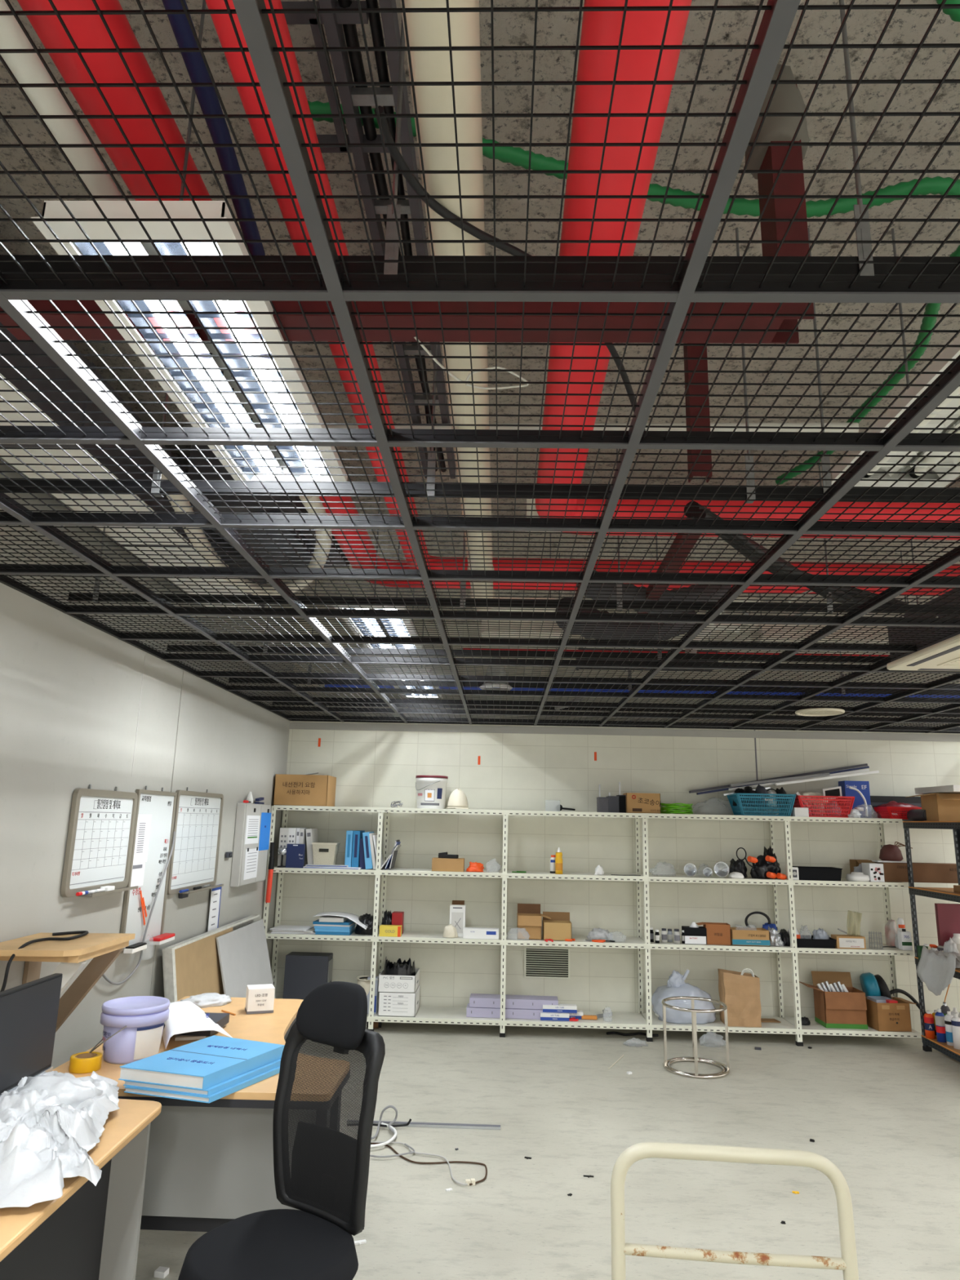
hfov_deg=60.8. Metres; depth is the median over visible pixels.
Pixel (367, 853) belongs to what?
ring binder
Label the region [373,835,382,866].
ring binder
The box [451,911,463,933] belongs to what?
print
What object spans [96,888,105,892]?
marker pen
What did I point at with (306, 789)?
cardboard box
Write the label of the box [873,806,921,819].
plastic basket
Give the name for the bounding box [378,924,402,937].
product box
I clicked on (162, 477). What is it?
flexible hose
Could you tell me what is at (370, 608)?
ceiling light
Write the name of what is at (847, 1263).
trolley
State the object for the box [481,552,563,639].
air duct
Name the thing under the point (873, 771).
strip
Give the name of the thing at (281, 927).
magazine
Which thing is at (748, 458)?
hanger
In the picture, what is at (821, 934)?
plastic bag
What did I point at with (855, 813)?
plastic bag
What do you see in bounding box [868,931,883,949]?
wire cage
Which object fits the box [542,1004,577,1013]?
product box
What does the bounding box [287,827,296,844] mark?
box
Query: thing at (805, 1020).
scrap
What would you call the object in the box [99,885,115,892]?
eraser
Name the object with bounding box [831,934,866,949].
box
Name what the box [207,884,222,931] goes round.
notice
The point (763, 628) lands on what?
air duct
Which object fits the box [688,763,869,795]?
strip
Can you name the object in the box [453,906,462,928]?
print
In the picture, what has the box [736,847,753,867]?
loop
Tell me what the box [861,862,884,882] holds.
patterned box
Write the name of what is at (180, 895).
wall hook
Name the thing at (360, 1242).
scrap
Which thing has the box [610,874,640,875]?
cable
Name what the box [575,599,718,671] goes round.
air duct
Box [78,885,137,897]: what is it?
tray
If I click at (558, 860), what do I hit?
bottle
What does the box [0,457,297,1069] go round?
wall
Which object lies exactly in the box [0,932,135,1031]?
wall shelf
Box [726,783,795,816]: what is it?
plastic basket
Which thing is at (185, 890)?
marker pen
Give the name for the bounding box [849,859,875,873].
cardboard box
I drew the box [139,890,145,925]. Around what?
strap
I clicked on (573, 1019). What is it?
pliers
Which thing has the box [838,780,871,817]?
product box
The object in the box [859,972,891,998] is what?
tool case
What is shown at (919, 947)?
tray
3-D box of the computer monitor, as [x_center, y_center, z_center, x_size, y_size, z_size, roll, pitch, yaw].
[-1.566,1.352,2.681,0.170,0.400,0.532,1,-13,2]
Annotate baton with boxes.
[265,842,274,902]
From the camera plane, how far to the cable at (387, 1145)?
4.16 m
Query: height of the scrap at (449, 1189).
0.006 m
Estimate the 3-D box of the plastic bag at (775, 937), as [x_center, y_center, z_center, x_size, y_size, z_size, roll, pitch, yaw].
[2.465,2.478,6.865,0.141,0.153,0.154,7,-14,-26]
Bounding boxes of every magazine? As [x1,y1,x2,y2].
[269,924,314,931]
[271,927,315,933]
[271,931,315,933]
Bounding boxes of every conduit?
[0,0,124,200]
[161,0,265,255]
[307,100,959,217]
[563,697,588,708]
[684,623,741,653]
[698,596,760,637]
[775,244,959,484]
[936,0,959,22]
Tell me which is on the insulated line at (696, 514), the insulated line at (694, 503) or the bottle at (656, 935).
the insulated line at (694, 503)
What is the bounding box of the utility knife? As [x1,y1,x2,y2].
[581,1012,612,1019]
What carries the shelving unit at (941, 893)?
on the floor
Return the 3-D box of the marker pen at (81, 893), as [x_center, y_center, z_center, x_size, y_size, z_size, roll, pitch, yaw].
[-1.861,1.189,3.842,0.017,0.017,0.115,1,-13,2]
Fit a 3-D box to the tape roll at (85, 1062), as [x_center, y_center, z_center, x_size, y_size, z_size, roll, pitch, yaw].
[-1.532,1.641,3.180,0.114,0.050,0.114,1,-13,2]
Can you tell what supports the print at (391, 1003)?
attached to the cardboard box at (390, 1004)
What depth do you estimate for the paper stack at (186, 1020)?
3.64 m
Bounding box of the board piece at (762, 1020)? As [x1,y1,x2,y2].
[760,1017,781,1022]
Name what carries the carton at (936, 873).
on the shelving unit at (648, 1021)
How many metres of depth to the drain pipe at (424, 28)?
1.48 m
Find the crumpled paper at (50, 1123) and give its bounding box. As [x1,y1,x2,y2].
[0,1071,119,1208]
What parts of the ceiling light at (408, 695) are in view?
hanger rod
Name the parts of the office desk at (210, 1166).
modesty panel, leg, leg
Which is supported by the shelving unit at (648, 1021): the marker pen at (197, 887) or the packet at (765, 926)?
the packet at (765, 926)
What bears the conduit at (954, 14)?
attached to the ceiling
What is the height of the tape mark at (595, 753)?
0.080 m
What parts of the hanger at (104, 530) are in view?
rod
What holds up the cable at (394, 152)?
on the support at (787, 98)
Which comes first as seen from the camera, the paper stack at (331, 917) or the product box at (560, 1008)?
the product box at (560, 1008)
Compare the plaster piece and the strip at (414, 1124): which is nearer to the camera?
the strip at (414, 1124)
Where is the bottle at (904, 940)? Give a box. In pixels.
[897,928,912,950]
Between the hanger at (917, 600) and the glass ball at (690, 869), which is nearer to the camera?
the hanger at (917, 600)
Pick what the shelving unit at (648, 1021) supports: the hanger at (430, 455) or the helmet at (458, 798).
the helmet at (458, 798)
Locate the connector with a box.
[465,1177,475,1185]
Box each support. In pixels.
[0,63,814,343]
[636,508,710,613]
[683,342,712,482]
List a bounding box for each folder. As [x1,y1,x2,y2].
[312,919,354,924]
[313,922,355,926]
[314,923,355,929]
[315,926,355,932]
[315,929,354,935]
[380,844,401,869]
[384,841,400,868]
[389,840,399,868]
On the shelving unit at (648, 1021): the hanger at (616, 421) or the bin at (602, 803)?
the bin at (602, 803)
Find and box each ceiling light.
[31,0,347,481]
[332,497,423,648]
[385,588,443,698]
[831,228,959,487]
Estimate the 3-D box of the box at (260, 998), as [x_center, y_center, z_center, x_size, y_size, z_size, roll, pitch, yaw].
[-1.130,1.842,4.201,0.132,0.118,0.112,6,-13,-20]
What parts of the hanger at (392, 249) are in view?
rod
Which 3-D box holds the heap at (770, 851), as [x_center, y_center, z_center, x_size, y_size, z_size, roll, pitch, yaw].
[2.536,1.930,7.132,0.133,0.271,0.164,4,-13,-14]
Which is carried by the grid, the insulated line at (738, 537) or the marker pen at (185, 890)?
the insulated line at (738, 537)
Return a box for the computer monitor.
[0,973,62,1097]
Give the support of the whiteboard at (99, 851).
attached to the wall at (70, 689)
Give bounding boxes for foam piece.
[595,864,604,875]
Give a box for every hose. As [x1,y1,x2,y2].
[160,474,332,595]
[889,988,926,1013]
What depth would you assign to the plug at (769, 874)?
6.86 m
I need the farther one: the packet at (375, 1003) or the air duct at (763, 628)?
the packet at (375, 1003)
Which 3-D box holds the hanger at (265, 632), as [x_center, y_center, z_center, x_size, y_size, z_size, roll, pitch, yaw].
[-1.249,-0.368,4.909,0.024,0.919,0.034,1,-13,2]
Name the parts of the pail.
handle, lid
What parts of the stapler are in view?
arm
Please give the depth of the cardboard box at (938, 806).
6.41 m
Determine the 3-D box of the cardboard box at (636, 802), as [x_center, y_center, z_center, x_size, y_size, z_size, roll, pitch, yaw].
[1.416,1.431,7.164,0.294,0.171,0.205,1,-13,2]
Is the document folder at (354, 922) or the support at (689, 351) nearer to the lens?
the support at (689, 351)
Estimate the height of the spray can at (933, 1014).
0.202 m
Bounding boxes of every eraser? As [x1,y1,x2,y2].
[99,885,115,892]
[123,942,146,953]
[148,933,175,945]
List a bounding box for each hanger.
[92,526,106,602]
[151,392,168,497]
[262,604,270,654]
[306,580,316,684]
[383,14,404,274]
[426,344,437,499]
[459,532,466,608]
[615,420,622,610]
[627,609,631,688]
[655,536,662,659]
[735,227,755,503]
[807,227,831,493]
[815,422,833,613]
[835,601,845,693]
[839,0,874,275]
[910,539,918,604]
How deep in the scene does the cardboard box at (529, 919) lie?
6.87 m
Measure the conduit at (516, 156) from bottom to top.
0.044 m
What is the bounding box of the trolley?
[610,1142,858,1279]
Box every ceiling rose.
[728,871,743,878]
[845,871,870,881]
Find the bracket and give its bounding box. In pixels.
[280,0,389,152]
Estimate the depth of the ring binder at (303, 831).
7.13 m
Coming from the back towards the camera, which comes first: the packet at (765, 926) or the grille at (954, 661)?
the packet at (765, 926)
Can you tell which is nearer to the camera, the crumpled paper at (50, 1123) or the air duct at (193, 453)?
the crumpled paper at (50, 1123)
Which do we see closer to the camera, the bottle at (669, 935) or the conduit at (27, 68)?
the conduit at (27, 68)
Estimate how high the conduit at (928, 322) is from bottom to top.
0.044 m
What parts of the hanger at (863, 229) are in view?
rod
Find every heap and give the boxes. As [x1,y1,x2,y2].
[728,858,746,877]
[750,854,781,879]
[763,845,779,866]
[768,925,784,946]
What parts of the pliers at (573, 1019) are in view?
handle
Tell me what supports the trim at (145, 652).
attached to the wall at (70, 689)
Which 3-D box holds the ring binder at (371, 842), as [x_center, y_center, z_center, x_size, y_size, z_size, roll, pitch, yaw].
[-0.917,1.836,7.127,0.076,0.302,0.261,1,-13,2]
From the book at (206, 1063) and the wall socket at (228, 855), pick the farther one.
the wall socket at (228, 855)
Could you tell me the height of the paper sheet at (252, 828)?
0.213 m
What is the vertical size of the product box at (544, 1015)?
0.055 m
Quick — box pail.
[415,775,448,808]
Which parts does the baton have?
handle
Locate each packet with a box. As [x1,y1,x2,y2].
[303,866,360,869]
[305,864,348,866]
[366,976,378,1013]
[762,922,777,930]
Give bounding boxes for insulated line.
[684,501,906,604]
[694,508,873,604]
[728,533,853,600]
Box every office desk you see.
[0,1098,161,1279]
[53,995,350,1231]
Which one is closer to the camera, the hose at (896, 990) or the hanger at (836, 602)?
the hanger at (836, 602)
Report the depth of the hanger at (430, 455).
2.44 m
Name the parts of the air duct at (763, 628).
hanger rod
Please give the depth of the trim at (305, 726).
7.59 m
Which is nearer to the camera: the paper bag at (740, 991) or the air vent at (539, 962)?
the paper bag at (740, 991)
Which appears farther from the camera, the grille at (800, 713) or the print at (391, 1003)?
the print at (391, 1003)
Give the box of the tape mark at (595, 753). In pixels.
[594,751,596,760]
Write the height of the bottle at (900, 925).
0.239 m
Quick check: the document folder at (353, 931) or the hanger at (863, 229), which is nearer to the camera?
the hanger at (863, 229)
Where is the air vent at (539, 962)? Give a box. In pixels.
[524,946,569,978]
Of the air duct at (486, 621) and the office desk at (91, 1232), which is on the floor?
the office desk at (91, 1232)
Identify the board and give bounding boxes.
[161,914,259,1002]
[216,919,275,998]
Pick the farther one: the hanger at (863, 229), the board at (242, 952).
the board at (242, 952)
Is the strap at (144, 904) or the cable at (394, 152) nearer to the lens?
the cable at (394, 152)
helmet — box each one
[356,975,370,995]
[446,788,469,808]
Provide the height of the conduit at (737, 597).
0.230 m
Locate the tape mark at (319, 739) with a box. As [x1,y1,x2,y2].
[317,737,320,746]
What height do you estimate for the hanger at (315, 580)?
0.919 m
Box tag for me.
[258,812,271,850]
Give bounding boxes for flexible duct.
[555,597,696,640]
[577,569,731,613]
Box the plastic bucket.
[88,995,169,1064]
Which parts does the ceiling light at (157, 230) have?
hanger rod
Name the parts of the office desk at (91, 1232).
modesty panel, panel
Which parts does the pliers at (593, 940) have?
handle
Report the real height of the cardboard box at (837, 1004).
0.390 m
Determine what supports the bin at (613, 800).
on the shelving unit at (648, 1021)
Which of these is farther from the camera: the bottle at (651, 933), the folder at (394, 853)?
the folder at (394, 853)
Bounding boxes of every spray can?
[923,1010,935,1039]
[931,1009,937,1038]
[934,1008,946,1042]
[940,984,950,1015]
[944,1010,953,1045]
[951,1007,959,1017]
[951,1013,959,1049]
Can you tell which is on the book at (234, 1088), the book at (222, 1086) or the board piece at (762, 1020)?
the book at (222, 1086)
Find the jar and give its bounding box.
[373,1022,382,1028]
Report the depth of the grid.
1.96 m
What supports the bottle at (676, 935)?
on the shelving unit at (648, 1021)
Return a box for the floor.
[135,1022,959,1279]
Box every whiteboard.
[60,784,137,897]
[120,786,177,953]
[167,786,223,894]
[230,803,271,886]
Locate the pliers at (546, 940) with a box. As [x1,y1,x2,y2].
[544,938,553,942]
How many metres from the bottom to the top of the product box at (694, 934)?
0.169 m
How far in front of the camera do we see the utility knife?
6.76 m
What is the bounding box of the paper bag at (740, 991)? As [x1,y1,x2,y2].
[718,968,761,1026]
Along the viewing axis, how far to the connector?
3.92 m
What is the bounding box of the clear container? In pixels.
[555,804,575,811]
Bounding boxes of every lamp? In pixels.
[276,847,286,867]
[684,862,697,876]
[702,866,712,876]
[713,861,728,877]
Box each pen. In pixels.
[75,890,91,896]
[84,889,97,894]
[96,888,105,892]
[178,888,188,893]
[192,885,201,889]
[201,884,210,888]
[221,1009,235,1015]
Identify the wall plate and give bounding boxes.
[792,866,799,879]
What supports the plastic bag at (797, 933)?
in the tray at (805, 941)
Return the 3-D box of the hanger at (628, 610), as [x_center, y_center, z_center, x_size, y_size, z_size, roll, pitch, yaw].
[1.078,-0.089,5.934,0.024,0.919,0.034,1,-13,2]
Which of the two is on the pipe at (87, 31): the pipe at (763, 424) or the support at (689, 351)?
the pipe at (763, 424)
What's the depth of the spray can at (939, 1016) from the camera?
6.37 m
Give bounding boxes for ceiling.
[0,0,959,623]
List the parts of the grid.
wire panel, wire panel, wire panel, wire panel, wire panel, wire panel, wire panel, wire panel, wire panel, wire panel, wire panel, wire panel, wire panel, wire panel, wire panel, wire panel, wire panel, wire panel, wire panel, wire panel, wire panel, wire panel, wire panel, wire panel, wire panel, wire panel, wire panel, wire panel, wire panel, wire panel, wire panel, wire panel, wire panel, wire panel, wire panel, wire panel, wire panel, wire panel, wire panel, wire panel, wire panel, wire panel, wire panel, wire panel, wire panel, wire panel, wire panel, wire panel, wire panel, wire panel, wire panel, wire panel, wire panel, wire panel, wire panel, wire panel, wire panel, wire panel, wire panel, wire panel, wire panel, wire panel, wire panel, wire panel, wire panel, wire panel, wire panel, wire panel, wire panel, wire panel, wire panel, wire panel, wire panel, wire panel, wire panel, wire panel, wire panel, wire panel, wire panel, wire panel, wire panel, wire panel, wire panel, wire panel, wire panel, wire panel, wire panel, wire panel, wire panel, wire panel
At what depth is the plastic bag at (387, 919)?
7.03 m
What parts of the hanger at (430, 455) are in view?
rod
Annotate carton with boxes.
[466,1003,552,1019]
[469,993,558,1009]
[875,862,958,883]
[915,785,959,794]
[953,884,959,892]
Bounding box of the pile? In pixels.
[586,928,613,940]
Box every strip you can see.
[346,1120,500,1129]
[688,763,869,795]
[722,786,770,795]
[728,768,869,791]
[729,773,830,786]
[774,770,879,786]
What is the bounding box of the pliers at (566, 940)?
[564,938,575,941]
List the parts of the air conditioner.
panel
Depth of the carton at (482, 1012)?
6.73 m
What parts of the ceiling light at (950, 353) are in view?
hanger rod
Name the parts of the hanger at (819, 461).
rod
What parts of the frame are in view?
leg, leg, leg, leg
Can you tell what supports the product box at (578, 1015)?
on the shelving unit at (648, 1021)
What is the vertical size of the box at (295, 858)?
0.197 m
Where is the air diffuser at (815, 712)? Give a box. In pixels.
[795,707,844,716]
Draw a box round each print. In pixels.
[280,835,286,847]
[373,995,376,1012]
[383,995,408,1012]
[397,926,400,937]
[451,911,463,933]
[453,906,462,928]
[486,931,496,934]
[871,868,883,879]
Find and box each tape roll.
[68,1051,102,1073]
[928,944,937,948]
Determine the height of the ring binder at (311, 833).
0.327 m
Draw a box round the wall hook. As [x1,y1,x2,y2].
[178,893,188,898]
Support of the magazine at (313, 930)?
on the magazine at (271, 931)
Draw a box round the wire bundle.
[391,800,403,807]
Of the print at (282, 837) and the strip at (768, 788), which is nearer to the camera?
the print at (282, 837)
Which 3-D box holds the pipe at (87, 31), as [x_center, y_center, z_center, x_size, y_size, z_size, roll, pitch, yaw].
[3.031,-0.982,1.788,7.679,0.169,6.220,1,-13,2]
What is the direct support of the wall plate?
on the shelving unit at (648, 1021)
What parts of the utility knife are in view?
handle, blade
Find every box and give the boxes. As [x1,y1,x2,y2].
[244,983,275,1013]
[273,772,336,806]
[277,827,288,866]
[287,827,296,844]
[295,827,306,844]
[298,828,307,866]
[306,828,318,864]
[377,968,419,993]
[377,984,420,1017]
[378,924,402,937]
[391,911,404,933]
[431,857,464,871]
[449,900,466,937]
[462,927,498,939]
[516,903,551,939]
[540,1012,569,1021]
[542,911,571,940]
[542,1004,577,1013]
[568,1010,582,1019]
[622,792,661,813]
[681,921,706,944]
[696,922,731,945]
[730,927,770,946]
[791,807,808,817]
[799,970,867,1029]
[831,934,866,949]
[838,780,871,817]
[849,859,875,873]
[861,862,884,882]
[865,995,915,1031]
[905,793,959,821]
[934,902,959,946]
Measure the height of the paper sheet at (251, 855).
0.232 m
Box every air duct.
[0,322,266,608]
[187,444,349,568]
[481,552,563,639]
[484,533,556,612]
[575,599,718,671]
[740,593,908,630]
[750,550,906,644]
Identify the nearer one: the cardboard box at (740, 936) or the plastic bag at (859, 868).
the cardboard box at (740, 936)
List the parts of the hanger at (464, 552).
rod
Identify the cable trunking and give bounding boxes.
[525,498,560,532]
[794,791,809,808]
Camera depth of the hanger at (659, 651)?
4.75 m
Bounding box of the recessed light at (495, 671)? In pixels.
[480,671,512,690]
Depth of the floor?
4.30 m
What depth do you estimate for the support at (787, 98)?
1.86 m
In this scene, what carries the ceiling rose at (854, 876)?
on the shelving unit at (648, 1021)
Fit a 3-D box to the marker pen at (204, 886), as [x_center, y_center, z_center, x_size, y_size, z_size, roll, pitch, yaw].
[-1.820,1.636,5.441,0.017,0.017,0.115,1,-13,2]
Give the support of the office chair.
on the floor
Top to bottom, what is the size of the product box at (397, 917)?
0.176 m
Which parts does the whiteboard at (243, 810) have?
door, door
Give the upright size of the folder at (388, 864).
0.227 m
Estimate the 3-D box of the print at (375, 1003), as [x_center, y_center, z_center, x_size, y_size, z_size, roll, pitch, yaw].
[-0.886,3.022,6.790,0.048,0.127,0.002,1,-13,2]
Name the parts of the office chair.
seat, lumbar plate, frame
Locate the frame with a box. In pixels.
[661,995,729,1078]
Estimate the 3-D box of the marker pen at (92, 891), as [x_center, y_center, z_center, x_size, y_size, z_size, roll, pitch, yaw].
[-1.859,1.201,3.897,0.017,0.017,0.115,1,-13,2]
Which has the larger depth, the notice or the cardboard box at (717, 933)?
the cardboard box at (717, 933)
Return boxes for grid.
[0,0,959,733]
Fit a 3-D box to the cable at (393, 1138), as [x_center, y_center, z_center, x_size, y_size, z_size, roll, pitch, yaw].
[-0.549,2.691,4.423,0.167,0.014,0.399,-4,-13,21]
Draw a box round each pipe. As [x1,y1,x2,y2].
[17,0,953,595]
[205,0,959,576]
[324,679,959,697]
[326,422,858,432]
[400,0,494,611]
[462,648,888,656]
[535,0,959,539]
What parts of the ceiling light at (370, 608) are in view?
hanger rod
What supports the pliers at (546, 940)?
on the shelving unit at (648, 1021)
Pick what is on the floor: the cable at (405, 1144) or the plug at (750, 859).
the cable at (405, 1144)
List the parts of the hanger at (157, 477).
rod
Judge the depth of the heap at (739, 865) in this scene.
7.04 m
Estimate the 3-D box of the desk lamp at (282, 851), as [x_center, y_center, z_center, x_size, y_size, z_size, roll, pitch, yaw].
[-1.696,1.865,7.018,0.090,0.165,0.090,1,-13,2]
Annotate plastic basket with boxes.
[311,842,340,864]
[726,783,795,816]
[788,786,854,817]
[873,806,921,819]
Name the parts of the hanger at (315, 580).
rod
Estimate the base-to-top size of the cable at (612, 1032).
0.020 m
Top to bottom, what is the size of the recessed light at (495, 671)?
0.240 m
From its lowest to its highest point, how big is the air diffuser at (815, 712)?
0.022 m
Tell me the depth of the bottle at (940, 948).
6.59 m
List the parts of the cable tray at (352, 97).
rail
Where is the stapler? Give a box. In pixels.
[254,797,264,804]
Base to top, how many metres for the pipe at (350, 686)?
0.126 m
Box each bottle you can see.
[246,791,253,803]
[550,854,555,873]
[555,847,562,874]
[649,927,653,942]
[654,929,659,942]
[661,928,666,942]
[666,928,672,942]
[673,928,679,943]
[681,929,684,943]
[897,917,905,930]
[897,928,912,950]
[923,943,930,949]
[936,945,943,951]
[951,933,959,953]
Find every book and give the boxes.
[118,1035,284,1089]
[123,1058,280,1096]
[124,1066,279,1102]
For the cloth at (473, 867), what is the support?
on the shelving unit at (648, 1021)
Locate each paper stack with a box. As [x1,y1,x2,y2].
[161,1000,231,1048]
[312,911,367,929]
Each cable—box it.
[0,930,88,991]
[102,831,175,985]
[346,1118,411,1127]
[369,1142,414,1157]
[370,1122,396,1147]
[370,1141,467,1185]
[370,1142,487,1185]
[371,1105,397,1147]
[373,106,645,431]
[413,336,528,389]
[605,1031,658,1036]
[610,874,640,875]
[742,611,806,615]
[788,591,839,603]
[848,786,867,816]
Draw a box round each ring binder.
[344,830,355,866]
[351,830,364,867]
[360,838,365,869]
[362,831,373,869]
[368,832,376,869]
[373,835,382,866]
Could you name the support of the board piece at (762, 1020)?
on the shelving unit at (648, 1021)
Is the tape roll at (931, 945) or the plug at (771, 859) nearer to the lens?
the tape roll at (931, 945)
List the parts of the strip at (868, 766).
trunking strip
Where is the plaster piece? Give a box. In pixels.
[442,924,457,937]
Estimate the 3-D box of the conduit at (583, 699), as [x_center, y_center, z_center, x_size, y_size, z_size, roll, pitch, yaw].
[0.713,0.537,6.772,0.111,0.047,1.192,3,-13,-7]
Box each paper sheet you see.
[130,862,145,886]
[133,814,151,863]
[243,847,258,879]
[244,815,260,844]
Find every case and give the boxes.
[282,951,333,999]
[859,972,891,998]
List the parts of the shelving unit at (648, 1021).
post, post, rail, rail, rail, rail, post, post, rail, rail, rail, rail, post, rail, rail, rail, rail, post, post, cable coil, rail, rail, rail, rail, cable coil, post, post, rail, rail, rail, rail, post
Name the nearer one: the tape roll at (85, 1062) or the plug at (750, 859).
the tape roll at (85, 1062)
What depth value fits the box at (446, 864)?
6.96 m
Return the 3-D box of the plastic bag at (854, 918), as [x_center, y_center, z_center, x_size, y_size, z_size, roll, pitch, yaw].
[3.123,2.360,6.823,0.131,0.200,0.058,1,-13,2]
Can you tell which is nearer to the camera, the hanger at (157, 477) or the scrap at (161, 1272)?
the hanger at (157, 477)
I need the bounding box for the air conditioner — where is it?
[886,588,959,671]
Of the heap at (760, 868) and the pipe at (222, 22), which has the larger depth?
the heap at (760, 868)
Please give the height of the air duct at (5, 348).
0.330 m
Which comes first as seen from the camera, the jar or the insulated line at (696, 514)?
the insulated line at (696, 514)
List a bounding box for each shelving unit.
[262,803,920,1046]
[902,821,959,1062]
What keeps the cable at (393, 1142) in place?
on the floor
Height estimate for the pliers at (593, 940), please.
0.022 m
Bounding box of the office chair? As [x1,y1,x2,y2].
[177,981,385,1279]
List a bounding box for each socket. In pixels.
[225,851,232,857]
[822,786,842,799]
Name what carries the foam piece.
on the shelving unit at (648, 1021)
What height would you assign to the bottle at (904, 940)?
0.162 m
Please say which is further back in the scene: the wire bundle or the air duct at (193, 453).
the wire bundle
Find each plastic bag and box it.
[354,913,378,934]
[381,909,391,924]
[383,957,415,975]
[651,968,715,1024]
[778,928,790,946]
[787,928,799,938]
[812,927,830,939]
[846,910,862,936]
[848,808,861,817]
[853,863,862,872]
[854,807,863,811]
[871,800,919,818]
[884,919,897,946]
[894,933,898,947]
[915,946,959,995]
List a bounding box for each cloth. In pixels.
[180,992,231,1008]
[466,862,484,871]
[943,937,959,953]
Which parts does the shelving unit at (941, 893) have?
post, rail, rail, rail, rail, post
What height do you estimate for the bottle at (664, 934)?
0.111 m
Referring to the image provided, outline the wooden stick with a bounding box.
[608,1054,624,1069]
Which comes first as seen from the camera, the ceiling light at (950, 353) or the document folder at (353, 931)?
the ceiling light at (950, 353)
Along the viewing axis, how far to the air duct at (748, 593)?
5.99 m
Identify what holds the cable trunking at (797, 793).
in the plastic basket at (816, 801)
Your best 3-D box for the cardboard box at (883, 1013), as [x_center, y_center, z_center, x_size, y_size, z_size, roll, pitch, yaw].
[3.368,3.066,6.723,0.331,0.224,0.241,2,-13,-2]
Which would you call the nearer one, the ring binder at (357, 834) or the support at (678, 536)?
the support at (678, 536)
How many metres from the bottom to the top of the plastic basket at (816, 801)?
0.273 m
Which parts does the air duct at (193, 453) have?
access panel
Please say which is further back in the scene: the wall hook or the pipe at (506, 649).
the pipe at (506, 649)
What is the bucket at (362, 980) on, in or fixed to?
on the shelving unit at (648, 1021)
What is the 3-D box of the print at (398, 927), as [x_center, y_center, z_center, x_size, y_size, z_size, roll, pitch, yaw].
[-0.676,2.440,6.843,0.025,0.083,0.001,1,-13,2]
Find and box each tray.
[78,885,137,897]
[177,884,223,893]
[318,0,455,478]
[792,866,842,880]
[796,934,836,948]
[916,945,928,959]
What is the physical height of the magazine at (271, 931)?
0.012 m
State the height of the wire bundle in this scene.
0.060 m
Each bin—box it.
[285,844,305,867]
[596,784,608,812]
[606,792,619,813]
[616,782,626,813]
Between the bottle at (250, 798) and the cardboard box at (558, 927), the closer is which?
the bottle at (250, 798)
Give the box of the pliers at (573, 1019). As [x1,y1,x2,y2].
[569,1017,578,1021]
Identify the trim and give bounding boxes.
[131,652,146,776]
[149,670,186,995]
[288,722,959,742]
[754,729,759,807]
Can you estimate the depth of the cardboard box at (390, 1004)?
6.73 m
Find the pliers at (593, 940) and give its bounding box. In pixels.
[585,939,605,942]
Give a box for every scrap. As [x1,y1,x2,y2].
[154,1266,168,1278]
[354,1239,366,1244]
[445,1187,452,1191]
[800,1016,810,1025]
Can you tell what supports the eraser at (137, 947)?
attached to the whiteboard at (161, 805)
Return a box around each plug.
[746,856,758,862]
[764,855,776,862]
[766,871,776,879]
[776,872,786,879]
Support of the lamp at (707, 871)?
on the shelving unit at (648, 1021)
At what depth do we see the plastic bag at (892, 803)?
7.10 m
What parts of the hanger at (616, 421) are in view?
rod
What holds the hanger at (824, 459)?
hanging from the ceiling
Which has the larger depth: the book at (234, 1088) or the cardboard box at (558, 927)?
the cardboard box at (558, 927)
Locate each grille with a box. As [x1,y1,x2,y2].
[798,711,840,715]
[937,657,959,666]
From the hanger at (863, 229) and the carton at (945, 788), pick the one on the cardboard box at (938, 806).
the carton at (945, 788)
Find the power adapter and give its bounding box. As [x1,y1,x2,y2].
[438,852,458,858]
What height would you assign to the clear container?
0.097 m
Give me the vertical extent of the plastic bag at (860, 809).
0.127 m
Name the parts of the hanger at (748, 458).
rod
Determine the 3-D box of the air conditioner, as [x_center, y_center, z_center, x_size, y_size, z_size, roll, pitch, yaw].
[2.582,-0.038,4.040,0.800,0.269,0.800,1,-13,2]
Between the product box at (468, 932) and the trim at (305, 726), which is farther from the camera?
the trim at (305, 726)
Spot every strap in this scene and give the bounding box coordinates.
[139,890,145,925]
[142,897,146,917]
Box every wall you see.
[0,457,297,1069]
[275,622,959,1035]
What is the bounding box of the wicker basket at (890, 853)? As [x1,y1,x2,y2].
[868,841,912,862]
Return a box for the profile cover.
[870,795,921,817]
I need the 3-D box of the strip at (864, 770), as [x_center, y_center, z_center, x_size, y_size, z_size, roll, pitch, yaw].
[2.847,1.250,7.313,1.243,0.219,0.050,1,-13,2]
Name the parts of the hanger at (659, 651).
rod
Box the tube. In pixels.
[902,808,926,821]
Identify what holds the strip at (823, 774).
on the plastic basket at (741, 802)
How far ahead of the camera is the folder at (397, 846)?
7.06 m

